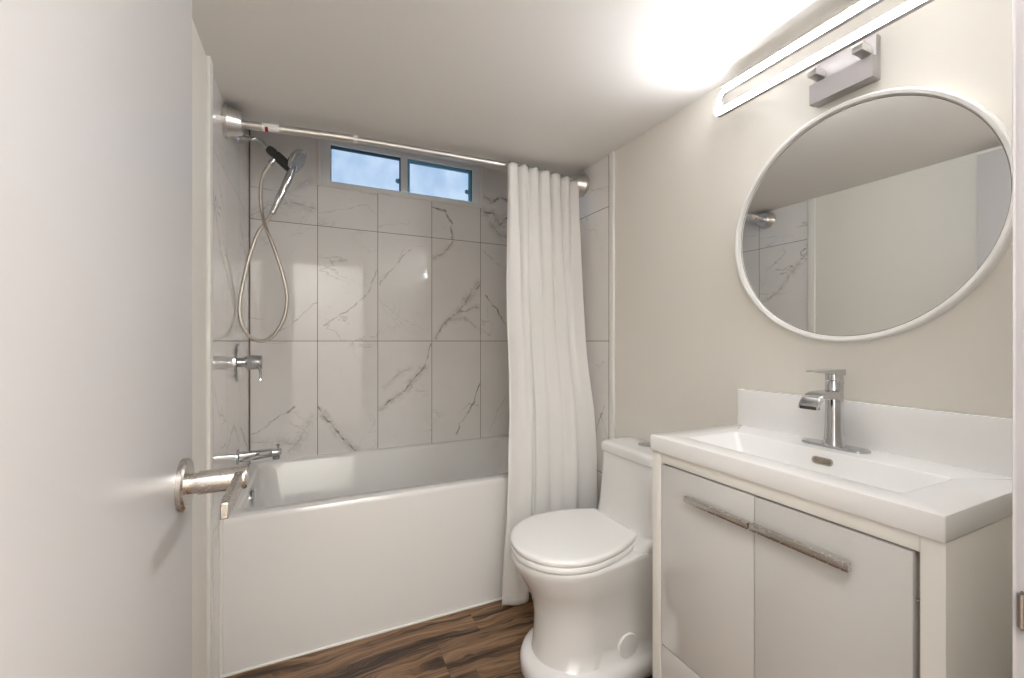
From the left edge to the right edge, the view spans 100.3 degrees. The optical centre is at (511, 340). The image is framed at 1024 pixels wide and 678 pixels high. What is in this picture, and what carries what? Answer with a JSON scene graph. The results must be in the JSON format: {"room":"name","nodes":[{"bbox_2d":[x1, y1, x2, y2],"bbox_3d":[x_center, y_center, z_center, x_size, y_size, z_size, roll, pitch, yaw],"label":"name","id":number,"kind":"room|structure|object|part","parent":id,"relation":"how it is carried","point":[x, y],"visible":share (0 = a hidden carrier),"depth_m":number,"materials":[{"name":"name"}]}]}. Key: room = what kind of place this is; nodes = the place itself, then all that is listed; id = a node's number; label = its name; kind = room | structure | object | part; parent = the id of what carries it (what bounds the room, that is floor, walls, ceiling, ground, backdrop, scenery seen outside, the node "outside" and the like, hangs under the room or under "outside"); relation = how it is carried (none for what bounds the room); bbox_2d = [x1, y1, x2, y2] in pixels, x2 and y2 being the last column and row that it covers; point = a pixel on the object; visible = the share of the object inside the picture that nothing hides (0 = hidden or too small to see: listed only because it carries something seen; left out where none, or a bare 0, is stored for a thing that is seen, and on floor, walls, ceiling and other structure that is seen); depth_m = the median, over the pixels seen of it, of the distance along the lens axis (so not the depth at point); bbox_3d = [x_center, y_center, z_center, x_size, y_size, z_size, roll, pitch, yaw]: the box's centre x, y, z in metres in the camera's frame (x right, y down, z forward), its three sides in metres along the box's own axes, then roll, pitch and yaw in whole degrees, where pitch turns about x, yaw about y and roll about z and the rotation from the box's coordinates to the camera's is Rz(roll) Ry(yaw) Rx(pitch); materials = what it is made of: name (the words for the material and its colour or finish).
{"room":"bathroom","nodes":[
{"label":"bathroom","id":0,"kind":"room"},
{"bbox_2d":[192,19,205,677],"bbox_3d":[-0.664,0.146,0.608,0.120,1.976,1.425,0,0,-25],"label":"wall","id":1,"kind":"structure","parent":0,"point":[198,53],"depth_m":1.18,"materials":[{"name":"white paint"}]},
{"bbox_2d":[213,76,248,677],"bbox_3d":[-1.164,0.028,1.677,0.120,2.212,0.935,0,0,-25],"label":"tiled wall","id":2,"kind":"structure","parent":0,"point":[230,158],"depth_m":1.58,"materials":[{"name":"tile"}]},
{"bbox_2d":[206,55,212,677],"bbox_3d":[-0.904,0.146,1.277,0.011,1.976,0.040,0,0,-25],"label":"trim","id":3,"kind":"structure","parent":2,"relation":"attached to","point":[209,65],"depth_m":1.26,"materials":[{"name":"white"}]},
{"bbox_2d":[234,343,262,381],"bbox_3d":[-1.105,0.090,1.801,0.092,0.160,0.160,0,0,-25],"label":"shower valve","id":4,"kind":"object","parent":2,"relation":"attached to","point":[250,361],"visible":1,"depth_m":1.78,"materials":[{"name":"silver metal"}]},
{"bbox_3d":[-1.142,0.090,1.784,0.011,0.160,0.160,0,0,-25],"label":"wall plate","id":5,"kind":"part","parent":4,"relation":"part of","materials":[{"name":"silver metal"}]},
{"bbox_3d":[-1.101,0.090,1.803,0.082,0.060,0.060,0,0,-25],"label":"valve knob","id":6,"kind":"part","parent":4,"relation":"part of","materials":[{"name":"silver metal"}]},
{"bbox_3d":[-1.058,0.133,1.791,0.032,0.067,0.012,0,0,36],"label":"valve lever","id":7,"kind":"part","parent":4,"relation":"part of","materials":[{"name":"silver metal"}]},
{"bbox_2d":[236,444,281,464],"bbox_3d":[-1.073,0.480,1.817,0.164,0.072,0.064,0,0,-25],"label":"tub spout","id":8,"kind":"object","parent":2,"relation":"attached to","point":[241,456],"visible":1,"depth_m":1.80,"materials":[{"name":"silver metal"}]},
{"bbox_3d":[-1.069,0.484,1.818,0.156,0.042,0.048,0,0,-25],"label":"spout","id":9,"kind":"part","parent":8,"relation":"part of","materials":[{"name":"silver metal"}]},
{"bbox_2d":[236,135,306,342],"bbox_3d":[-1.029,-0.439,1.837,0.261,0.892,0.110,0,0,-25],"label":"shower","id":10,"kind":"object","parent":2,"relation":"attached to","point":[295,162],"visible":0.98,"depth_m":1.82,"materials":[{"name":"silver metal"}]},
{"bbox_3d":[-1.089,-0.841,1.809,0.120,0.054,0.019,0,0,-25],"label":"shower arm","id":11,"kind":"part","parent":10,"relation":"part of","materials":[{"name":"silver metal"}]},
{"bbox_2d":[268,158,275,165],"bbox_3d":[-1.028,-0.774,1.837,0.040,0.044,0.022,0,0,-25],"label":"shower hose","id":12,"kind":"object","parent":10,"relation":"attached to","point":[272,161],"depth_m":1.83,"materials":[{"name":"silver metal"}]},
{"bbox_3d":[-0.992,-0.673,1.858,0.111,0.261,0.042,0,0,-25],"label":"shower handle","id":13,"kind":"part","parent":10,"relation":"part of","materials":[{"name":"silver metal"}]},
{"bbox_2d":[219,520,501,677],"bbox_3d":[-0.309,0.871,1.756,1.500,0.529,0.016,0,0,-25],"label":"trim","id":14,"kind":"structure","parent":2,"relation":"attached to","point":[221,675],"depth_m":1.46,"materials":[{"name":"white"}]},
{"bbox_2d":[222,104,588,196],"bbox_3d":[-0.337,-0.778,1.819,1.503,0.123,0.107,0,0,-23],"label":"shower rod","id":15,"kind":"object","parent":2,"relation":"attached to","point":[233,122],"visible":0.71,"depth_m":1.66,"materials":[{"name":"silver metal"}]},
{"bbox_2d":[502,162,596,606],"bbox_3d":[0.162,0.158,1.939,0.483,1.938,0.164,0,0,-25],"label":"shower curtain","id":16,"kind":"object","parent":15,"relation":"hanging from","point":[552,451],"visible":0.84,"depth_m":1.92,"materials":[{"name":"white fabric"}]},
{"bbox_2d":[249,130,508,464],"bbox_3d":[-0.663,0.028,2.516,1.740,2.212,0.160,0,0,-25],"label":"wall","id":17,"kind":"structure","parent":0,"point":[393,333],"depth_m":2.38,"materials":[{"name":"tile"}]},
{"bbox_2d":[249,130,249,461],"bbox_3d":[-1.306,-0.239,2.125,0.004,1.678,0.004,0,0,-25],"label":"trim","id":18,"kind":"structure","parent":17,"relation":"attached to","point":[249,130],"depth_m":2.12,"materials":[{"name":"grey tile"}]},
{"bbox_2d":[317,138,482,207],"bbox_3d":[-0.618,-0.950,2.477,0.934,0.255,0.070,0,0,-25],"label":"window","id":19,"kind":"structure","parent":17,"relation":"in","point":[340,164],"depth_m":2.44,"materials":[{"name":"blue glass"}]},
{"bbox_3d":[-0.811,-0.949,2.386,0.376,0.197,0.006,0,0,-25],"label":"pane","id":20,"kind":"part","parent":19,"relation":"part of","materials":[{"name":"blue glass"}]},
{"bbox_3d":[-0.816,-0.953,2.389,0.377,0.205,0.040,0,0,-25],"label":"sash","id":21,"kind":"part","parent":19,"relation":"part of","materials":[{"name":"blue"}]},
{"bbox_3d":[-0.436,-0.949,2.564,0.387,0.197,0.006,0,0,-25],"label":"pane","id":22,"kind":"part","parent":19,"relation":"part of","materials":[{"name":"blue"}]},
{"bbox_3d":[-0.437,-0.953,2.567,0.394,0.205,0.040,0,0,-25],"label":"sash","id":23,"kind":"part","parent":19,"relation":"part of","materials":[{"name":"blue"}]},
{"bbox_2d":[225,592,652,677],"bbox_3d":[-0.033,1.194,0.719,2.350,0.120,4.030,0,0,-25],"label":"floor","id":24,"kind":"structure","parent":0,"point":[483,641],"depth_m":1.55,"materials":[{"name":"brown wood"}]},
{"bbox_2d":[223,435,508,674],"bbox_3d":[-0.464,0.868,2.101,1.490,0.532,0.759,0,0,-25],"label":"bathtub","id":25,"kind":"object","parent":24,"relation":"on","point":[319,551],"visible":0.77,"depth_m":1.68,"materials":[{"name":"white ceramic"}]},
{"bbox_3d":[-1.095,0.662,1.806,0.015,0.080,0.080,0,0,-25],"label":"overflow plate","id":26,"kind":"part","parent":25,"relation":"part of","materials":[{"name":"silver metal"}]},
{"bbox_2d":[510,437,652,677],"bbox_3d":[0.278,0.764,1.537,0.602,0.738,0.382,0,0,-25],"label":"toilet","id":27,"kind":"object","parent":24,"relation":"on","point":[587,573],"visible":0.86,"depth_m":1.41,"materials":[{"name":"white ceramic"}]},
{"bbox_3d":[0.201,0.703,1.501,0.427,0.021,0.378,0,0,-25],"label":"seat","id":28,"kind":"part","parent":27,"relation":"part of","materials":[{"name":"white plastic"}]},
{"bbox_3d":[0.201,0.681,1.501,0.431,0.021,0.382,0,0,-25],"label":"lid","id":29,"kind":"part","parent":27,"relation":"part of","materials":[{"name":"white plastic"}]},
{"bbox_3d":[0.282,0.924,1.534,0.598,0.420,0.370,0,0,-25],"label":"bowl","id":30,"kind":"part","parent":27,"relation":"part of","materials":[{"name":"white ceramic"}]},
{"bbox_3d":[0.473,0.565,1.624,0.175,0.250,0.316,0,0,-25],"label":"tank","id":31,"kind":"part","parent":27,"relation":"part of","materials":[{"name":"white ceramic"}]},
{"bbox_3d":[0.484,0.419,1.629,0.152,0.037,0.306,0,0,-25],"label":"tank lid","id":32,"kind":"part","parent":27,"relation":"part of","materials":[{"name":"white ceramic"}]},
{"bbox_2d":[653,450,1011,677],"bbox_3d":[0.668,0.717,0.977,0.391,0.834,0.602,0,0,-25],"label":"vanity cabinet","id":33,"kind":"object","parent":24,"relation":"on","point":[751,579],"visible":0.97,"depth_m":0.81,"materials":[{"name":"white wood"}]},
{"bbox_3d":[0.559,0.717,1.241,0.365,0.834,0.030,0,0,-25],"label":"panel","id":34,"kind":"part","parent":33,"relation":"part of","materials":[{"name":"white wood"}]},
{"bbox_3d":[0.521,0.943,0.911,0.018,0.258,0.530,0,0,-25],"label":"drawer","id":35,"kind":"part","parent":33,"relation":"part of","materials":[{"name":"grey wood"}]},
{"bbox_3d":[0.465,0.571,1.031,0.018,0.480,0.264,0,0,-25],"label":"cabinet door","id":36,"kind":"part","parent":33,"relation":"part of","materials":[{"name":"grey wood"}]},
{"bbox_3d":[0.468,0.387,0.975,0.026,0.014,0.170,0,0,-25],"label":"handle","id":37,"kind":"part","parent":33,"relation":"part of","materials":[{"name":"silver metal"}]},
{"bbox_3d":[0.524,0.313,0.909,0.019,0.026,0.541,0,0,-25],"label":"rail","id":38,"kind":"part","parent":33,"relation":"part of","materials":[{"name":"white wood"}]},
{"bbox_3d":[0.543,0.387,0.813,0.026,0.014,0.182,0,0,-25],"label":"handle","id":39,"kind":"part","parent":33,"relation":"part of","materials":[{"name":"silver metal"}]},
{"bbox_2d":[650,388,1011,542],"bbox_3d":[0.677,0.253,0.981,0.373,0.210,0.606,0,0,-25],"label":"sink","id":40,"kind":"object","parent":33,"relation":"in","point":[938,475],"visible":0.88,"depth_m":0.90,"materials":[{"name":"white ceramic"}]},
{"bbox_2d":[798,368,870,453],"bbox_3d":[0.749,0.163,1.023,0.132,0.190,0.148,0,0,-25],"label":"faucet","id":41,"kind":"object","parent":40,"relation":"on","point":[833,393],"visible":1,"depth_m":1.02,"materials":[{"name":"silver metal"}]},
{"bbox_3d":[0.736,0.139,1.017,0.101,0.041,0.043,0,0,-25],"label":"spout","id":42,"kind":"part","parent":41,"relation":"part of","materials":[{"name":"silver metal"}]},
{"bbox_3d":[0.753,0.075,1.025,0.113,0.015,0.041,0,0,-25],"label":"lever","id":43,"kind":"part","parent":41,"relation":"part of","materials":[{"name":"silver metal"}]},
{"bbox_3d":[0.785,0.255,1.040,0.048,0.006,0.148,0,0,-25],"label":"plate","id":44,"kind":"part","parent":41,"relation":"part of","materials":[{"name":"silver metal"}]},
{"bbox_3d":[0.578,0.571,0.789,0.018,0.480,0.262,0,0,-25],"label":"cabinet door","id":45,"kind":"part","parent":33,"relation":"part of","materials":[{"name":"grey wood"}]},
{"bbox_3d":[0.801,0.717,0.723,0.365,0.834,0.030,0,0,-25],"label":"panel","id":46,"kind":"part","parent":33,"relation":"part of","materials":[{"name":"white wood"}]},
{"bbox_2d":[192,0,854,178],"bbox_3d":[-0.162,-1.030,1.448,1.740,0.376,2.520,0,0,-25],"label":"ceiling","id":47,"kind":"structure","parent":0,"point":[559,86],"depth_m":1.28,"materials":[{"name":"white paint"}]},
{"bbox_2d":[578,155,608,508],"bbox_3d":[0.303,0.028,2.364,0.120,2.212,0.935,0,0,-25],"label":"tiled wall","id":48,"kind":"structure","parent":0,"point":[594,205],"depth_m":2.00,"materials":[{"name":"stone"}]},
{"bbox_2d":[609,151,614,438],"bbox_3d":[0.446,0.146,1.903,0.011,1.976,0.029,0,0,-25],"label":"trim","id":49,"kind":"structure","parent":48,"relation":"attached to","point":[611,154],"depth_m":1.89,"materials":[{"name":"white"}]},
{"bbox_2d":[615,0,1011,441],"bbox_3d":[0.803,0.146,1.296,0.120,1.976,1.425,0,0,-25],"label":"wall","id":50,"kind":"structure","parent":0,"point":[689,334],"depth_m":1.32,"materials":[{"name":"white paint"}]},
{"bbox_2d":[715,0,934,117],"bbox_3d":[0.800,-0.703,1.052,0.091,0.171,0.654,0,0,-25],"label":"vanity light","id":51,"kind":"object","parent":50,"relation":"attached to","point":[856,67],"visible":1,"depth_m":1.06,"materials":[{"name":"grey"}]},
{"bbox_3d":[0.785,-0.687,1.100,0.042,0.018,0.022,0,0,-25],"label":"arm","id":52,"kind":"part","parent":51,"relation":"part of","materials":[{"name":"silver metal"}]},
{"bbox_3d":[0.833,-0.670,1.067,0.020,0.104,0.138,0,0,-25],"label":"plate","id":53,"kind":"part","parent":51,"relation":"part of","materials":[{"name":"grey"}]},
{"bbox_3d":[0.827,-0.687,1.009,0.042,0.018,0.022,0,0,-25],"label":"arm","id":54,"kind":"part","parent":51,"relation":"part of","materials":[{"name":"silver metal"}]},
{"bbox_2d":[735,87,1011,341],"bbox_3d":[0.830,-0.295,1.066,0.026,0.594,0.594,0,0,-25],"label":"round mirror","id":55,"kind":"object","parent":50,"relation":"attached to","point":[883,212],"visible":0.95,"depth_m":1.00,"materials":[{"name":"white mirror"}]},
{"bbox_2d":[738,388,1011,477],"bbox_3d":[0.837,0.203,1.056,0.018,0.111,0.606,0,0,-25],"label":"backsplash","id":56,"kind":"structure","parent":50,"relation":"attached to","point":[983,443],"depth_m":0.95,"materials":[{"name":"white ceramic"}]},
{"bbox_3d":[0.224,-0.033,0.171,2.350,2.334,0.120,0,0,-25],"label":"wall","id":57,"kind":"structure","parent":0,"visible":0},
{"bbox_2d":[0,0,248,677],"bbox_3d":[-0.332,0.166,0.356,0.124,1.921,0.693,0,0,-25],"label":"door","id":58,"kind":"structure","parent":57,"relation":"in","point":[99,481],"depth_m":0.37,"materials":[{"name":"grey paint"}]},
{"bbox_3d":[-0.466,0.205,0.610,0.009,0.073,0.073,0,0,-25],"label":"handle","id":59,"kind":"part","parent":58,"relation":"part of","materials":[{"name":"silver metal"}]},
{"bbox_3d":[-0.381,0.205,0.584,0.012,0.026,0.140,0,0,-25],"label":"handle lever","id":60,"kind":"part","parent":58,"relation":"part of","materials":[{"name":"silver metal"}]},
{"bbox_2d":[1012,0,1023,677],"bbox_3d":[0.447,0.160,0.279,0.059,1.949,0.149,0,0,-25],"label":"trim","id":61,"kind":"structure","parent":57,"relation":"attached to","point":[1017,5],"depth_m":0.33,"materials":[{"name":"grey paint"}]},
{"bbox_3d":[0.405,0.208,0.305,0.005,0.030,0.059,0,0,-25],"label":"strike plate","id":62,"kind":"part","parent":61,"relation":"part of","materials":[{"name":"silver metal"}]}
]}

